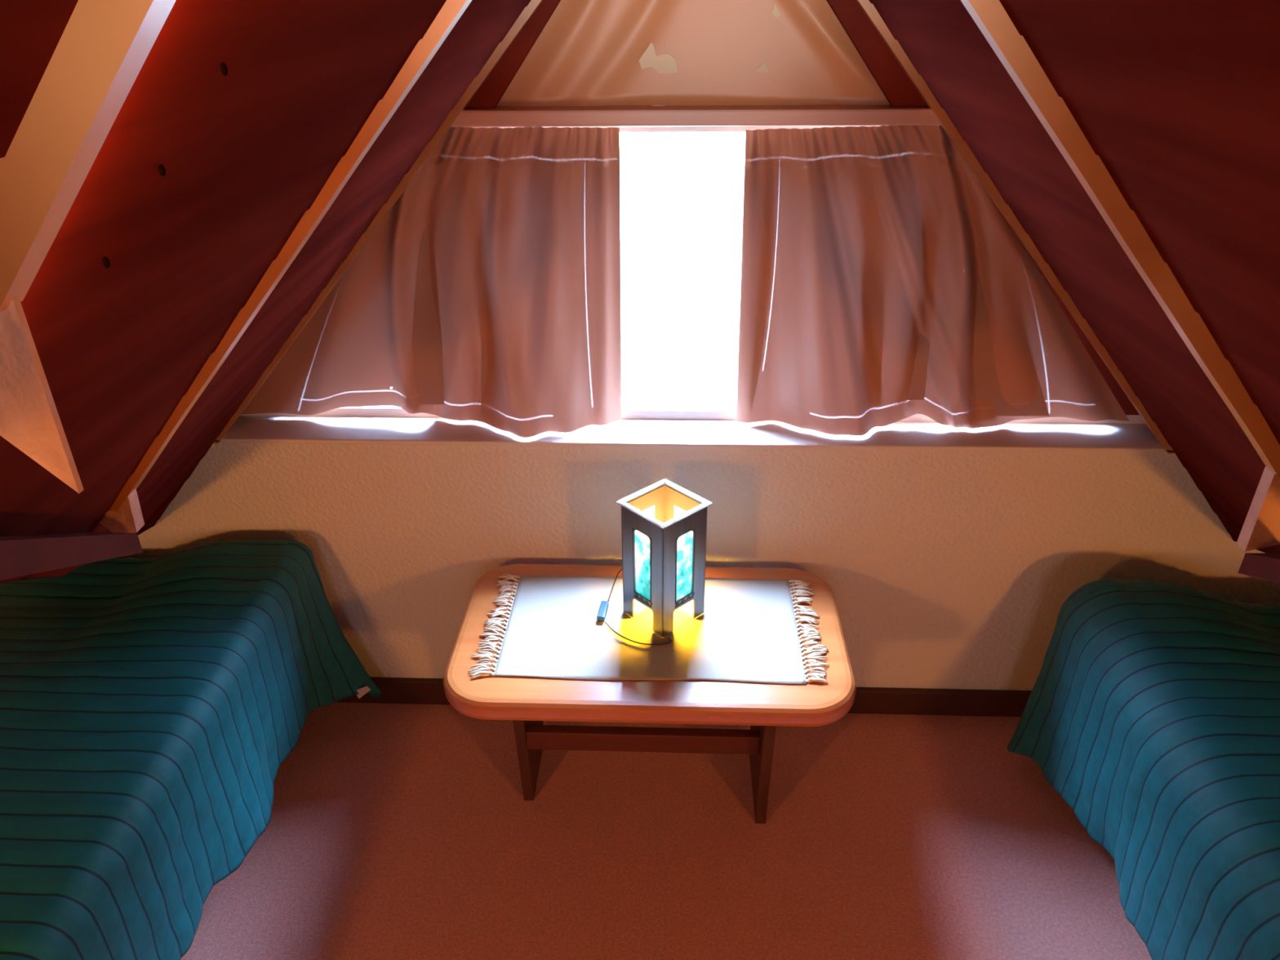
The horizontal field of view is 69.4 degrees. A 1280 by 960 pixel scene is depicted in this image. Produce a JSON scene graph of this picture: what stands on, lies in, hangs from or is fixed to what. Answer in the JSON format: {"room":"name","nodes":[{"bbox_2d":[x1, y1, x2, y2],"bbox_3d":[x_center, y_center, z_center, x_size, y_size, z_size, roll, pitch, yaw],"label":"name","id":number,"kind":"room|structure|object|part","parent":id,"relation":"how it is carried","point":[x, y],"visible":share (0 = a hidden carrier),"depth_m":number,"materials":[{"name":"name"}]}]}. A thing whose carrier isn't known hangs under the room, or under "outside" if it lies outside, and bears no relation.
{"room":"attic bedroom","nodes":[
{"label":"attic bedroom","id":0,"kind":"room"},
{"bbox_2d":[0,0,531,582],"bbox_3d":[-0.732,0.432,0.091,2.460,1.430,4.540,1,29,2],"label":"ceiling","id":1,"kind":"structure","parent":0,"point":[238,114],"depth_m":0.72,"materials":[{"name":"red wood"}]},
{"bbox_2d":[0,532,142,580],"bbox_3d":[-0.542,0.063,0.833,0.061,0.417,0.714,-13,32,-21],"label":"brace","id":2,"kind":"object","parent":1,"relation":"attached to","point":[29,554],"visible":1,"depth_m":0.78,"materials":[{"name":"brown wood"}]},
{"bbox_2d":[0,0,176,493],"bbox_3d":[-0.166,-0.182,0.339,0.356,0.432,0.018,1,29,2],"label":"rafter","id":3,"kind":"object","parent":1,"relation":"attached to","point":[104,46],"visible":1,"depth_m":0.37,"materials":[{"name":"brown wood"}]},
{"bbox_2d":[99,0,471,533],"bbox_3d":[-0.337,-0.304,1.008,0.769,0.870,0.030,1,29,2],"label":"rafter","id":4,"kind":"object","parent":1,"relation":"attached to","point":[125,515],"visible":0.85,"depth_m":1.02,"materials":[{"name":"brown wood"}]},
{"bbox_2d":[213,0,543,444],"bbox_3d":[-0.447,-0.571,1.743,1.041,1.123,0.030,1,29,2],"label":"rafter","id":5,"kind":"object","parent":1,"relation":"attached to","point":[533,5],"visible":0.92,"depth_m":1.74,"materials":[{"name":"brown wood"}]},
{"bbox_2d":[180,702,1151,959],"bbox_3d":[0.005,1.596,0.630,3.920,0.100,4.600,1,29,2],"label":"floor","id":6,"kind":"structure","parent":0,"point":[393,831],"depth_m":1.96,"materials":[{"name":"carpet"}]},
{"bbox_2d":[443,564,856,823],"bbox_3d":[0.023,0.503,2.004,0.792,0.460,0.468,1,29,2],"label":"coffee table","id":7,"kind":"object","parent":6,"relation":"on","point":[527,701],"visible":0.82,"depth_m":1.76,"materials":[{"name":"brown wood"}]},
{"bbox_3d":[-0.249,0.496,2.065,0.022,0.417,0.275,1,29,2],"label":"leg","id":8,"kind":"part","parent":7,"relation":"part of","materials":[{"name":"brown wood"}]},
{"bbox_2d":[467,573,829,684],"bbox_3d":[0.024,0.298,1.891,0.707,0.010,0.356,1,29,2],"label":"placemat","id":9,"kind":"object","parent":7,"relation":"on","point":[746,631],"visible":0.94,"depth_m":1.86,"materials":[{"name":"beige fabric"}]},
{"bbox_2d":[596,479,711,644],"bbox_3d":[-0.004,0.151,1.880,0.190,0.268,0.263,-25,37,-36],"label":"table lamp","id":10,"kind":"object","parent":9,"relation":"on","point":[664,523],"visible":1,"depth_m":1.83,"materials":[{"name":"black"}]},
{"bbox_2d":[596,600,608,622],"bbox_3d":[-0.077,0.273,1.922,0.016,0.014,0.056,3,30,7],"label":"switch","id":11,"kind":"object","parent":10,"relation":"attached to","point":[602,614],"depth_m":1.91,"materials":[{"name":"blue"}]},
{"bbox_3d":[-0.031,0.264,1.948,0.112,0.003,0.294,-9,30,-15],"label":"cord","id":12,"kind":"part","parent":10,"relation":"part of","materials":[{"name":"grey plastic"}]},
{"bbox_3d":[0.008,0.169,1.828,0.003,0.164,0.051,-25,37,-36],"label":"glass pane","id":13,"kind":"part","parent":10,"relation":"part of","materials":[{"name":"teal glass"}]},
{"bbox_3d":[0.006,0.181,1.832,0.003,0.262,0.119,-25,37,-36],"label":"panel","id":14,"kind":"part","parent":10,"relation":"part of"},
{"bbox_3d":[0.009,0.141,1.904,0.119,0.262,0.003,-25,37,-36],"label":"panel","id":15,"kind":"part","parent":10,"relation":"part of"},
{"bbox_3d":[0.011,0.131,1.895,0.051,0.164,0.003,-25,37,-36],"label":"glass pane","id":16,"kind":"part","parent":10,"relation":"part of","materials":[{"name":"white glass"}]},
{"bbox_3d":[0.088,0.132,1.892,0.003,0.164,0.051,-25,37,-36],"label":"glass pane","id":17,"kind":"part","parent":10,"relation":"part of","materials":[{"name":"white glass"}]},
{"bbox_3d":[0.087,0.182,1.829,0.119,0.262,0.003,-25,37,-36],"label":"panel","id":18,"kind":"part","parent":10,"relation":"part of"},
{"bbox_3d":[0.085,0.170,1.825,0.051,0.164,0.003,-25,37,-36],"label":"glass pane","id":19,"kind":"part","parent":10,"relation":"part of","materials":[{"name":"teal glass"}]},
{"bbox_3d":[0.091,0.142,1.901,0.003,0.262,0.119,-25,37,-36],"label":"panel","id":20,"kind":"part","parent":10,"relation":"part of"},
{"bbox_3d":[0.266,0.519,2.016,0.022,0.417,0.302,1,29,2],"label":"leg","id":21,"kind":"part","parent":7,"relation":"part of","materials":[{"name":"brown wood"}]},
{"bbox_2d":[116,443,1279,690],"bbox_3d":[0.082,-0.144,2.095,3.920,1.500,0.260,1,29,2],"label":"wall","id":22,"kind":"structure","parent":0,"point":[942,569],"depth_m":2.09,"materials":[{"name":"white paint"}]},
{"bbox_2d":[464,0,560,108],"bbox_3d":[-0.168,-0.869,1.607,0.423,0.435,0.030,1,29,2],"label":"trim","id":23,"kind":"structure","parent":22,"relation":"attached to","point":[488,95],"depth_m":1.66,"materials":[{"name":"brown wood"}]},
{"bbox_2d":[335,676,1031,716],"bbox_3d":[0.083,0.544,2.323,3.720,0.076,0.016,1,29,2],"label":"baseboard","id":24,"kind":"structure","parent":22,"relation":"attached to","point":[875,700],"depth_m":2.30,"materials":[{"name":"brown wood"}]},
{"bbox_2d":[243,104,1145,423],"bbox_3d":[0.101,-0.603,1.789,2.130,1.101,0.153,1,29,2],"label":"window","id":25,"kind":"structure","parent":22,"relation":"in","point":[629,410],"depth_m":1.69,"materials":[{"name":"white wood"}]},
{"bbox_2d":[450,125,780,128],"bbox_3d":[0.063,-0.666,1.731,1.000,0.011,0.008,1,29,2],"label":"curtain rod","id":26,"kind":"object","parent":25,"relation":"attached to","point":[615,126],"visible":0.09,"depth_m":1.74,"materials":[{"name":"white metal"}]},
{"bbox_2d":[240,127,621,437],"bbox_3d":[-0.484,-0.394,1.900,0.898,0.625,0.109,1,29,2],"label":"curtain","id":27,"kind":"object","parent":26,"relation":"hanging from","point":[488,292],"visible":0.9,"depth_m":1.91,"materials":[{"name":"pink fabric"}]},
{"bbox_2d":[736,124,1129,435],"bbox_3d":[0.635,-0.386,1.864,0.872,0.630,0.086,1,29,2],"label":"curtain","id":28,"kind":"object","parent":26,"relation":"hanging from","point":[882,284],"visible":1,"depth_m":1.88,"materials":[{"name":"pink fabric"}]},
{"bbox_2d":[496,0,890,106],"bbox_3d":[0.100,-0.859,1.624,0.820,0.393,0.026,1,29,2],"label":"wall","id":29,"kind":"structure","parent":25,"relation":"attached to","point":[588,52],"depth_m":1.68,"materials":[{"name":"paint"}]},
{"bbox_3d":[0.107,-0.158,2.098,2.130,0.022,0.050,1,29,2],"label":"frame","id":30,"kind":"part","parent":25,"relation":"part of","materials":[{"name":"white wood"}]},
{"bbox_3d":[0.107,-0.699,1.794,0.980,0.038,0.050,1,29,2],"label":"frame","id":31,"kind":"part","parent":25,"relation":"part of","materials":[{"name":"white wood"}]},
{"bbox_3d":[0.804,-0.410,1.910,0.607,0.590,0.030,1,29,2],"label":"frame","id":32,"kind":"part","parent":25,"relation":"part of","materials":[{"name":"brown wood"}]},
{"bbox_2d":[214,393,1174,453],"bbox_3d":[0.102,-0.137,2.096,2.160,0.012,0.264,1,29,2],"label":"windowsill","id":33,"kind":"structure","parent":22,"relation":"attached to","point":[267,429],"depth_m":2.02,"materials":[{"name":"white wood"}]},
{"bbox_2d":[826,0,928,106],"bbox_3d":[0.353,-0.863,1.587,0.444,0.435,0.030,1,29,2],"label":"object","id":34,"kind":"structure","parent":22,"relation":"attached to","point":[896,86],"depth_m":1.63,"materials":[{"name":"brown wood"}]},
{"bbox_2d":[868,0,1279,553],"bbox_3d":[1.019,0.492,0.045,1.875,1.340,4.540,1,29,2],"label":"ceiling","id":35,"kind":"structure","parent":0,"point":[1178,100],"depth_m":0.89,"materials":[{"name":"brown wood"}]},
{"bbox_2d":[855,0,1175,453],"bbox_3d":[0.643,-0.557,1.701,1.015,1.123,0.030,1,29,2],"label":"rafter","id":36,"kind":"object","parent":35,"relation":"attached to","point":[868,8],"visible":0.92,"depth_m":1.71,"materials":[{"name":"brown wood"}]},
{"bbox_2d":[960,0,1279,551],"bbox_3d":[0.470,-0.297,0.976,0.748,0.865,0.030,1,29,2],"label":"rafter","id":37,"kind":"object","parent":35,"relation":"attached to","point":[1260,529],"visible":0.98,"depth_m":0.99,"materials":[{"name":"brown wood"}]},
{"bbox_2d":[1238,552,1279,583],"bbox_3d":[0.663,0.098,0.798,0.057,0.383,0.662,10,31,18],"label":"brace","id":38,"kind":"object","parent":35,"relation":"attached to","point":[1266,566],"visible":1,"depth_m":1.08,"materials":[{"name":"brown wood"}]},
{"label":"outside","id":39,"kind":"structure","parent":0,"visible":0},
{"bbox_2d":[390,132,745,394],"bbox_3d":[1.296,-11.942,30.044,60.000,0.100,59.400,1,29,2],"label":"window","id":40,"kind":"structure","parent":39,"point":[682,193],"depth_m":15.06,"materials":[{"name":"white glass"}]},
{"bbox_3d":[-1.295,0.937,1.269,0.938,0.445,2.055,1,29,2],"label":"bed","id":41,"kind":"object","parent":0,"visible":0},
{"bbox_2d":[0,539,382,959],"bbox_3d":[-1.228,0.880,1.218,1.115,0.486,2.329,1,29,2],"label":"bedspread","id":42,"kind":"object","parent":41,"relation":"on","point":[151,709],"visible":0.96,"depth_m":1.64,"materials":[{"name":"teal fabric"}]},
{"bbox_3d":[1.362,0.984,1.135,0.942,0.450,1.985,1,29,2],"label":"bed","id":43,"kind":"object","parent":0,"visible":0},
{"bbox_2d":[1006,578,1279,959],"bbox_3d":[1.324,0.927,1.089,1.058,0.495,2.260,1,29,2],"label":"bedspread","id":44,"kind":"object","parent":43,"relation":"on","point":[1152,709],"visible":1,"depth_m":1.61,"materials":[{"name":"teal fabric"}]}
]}

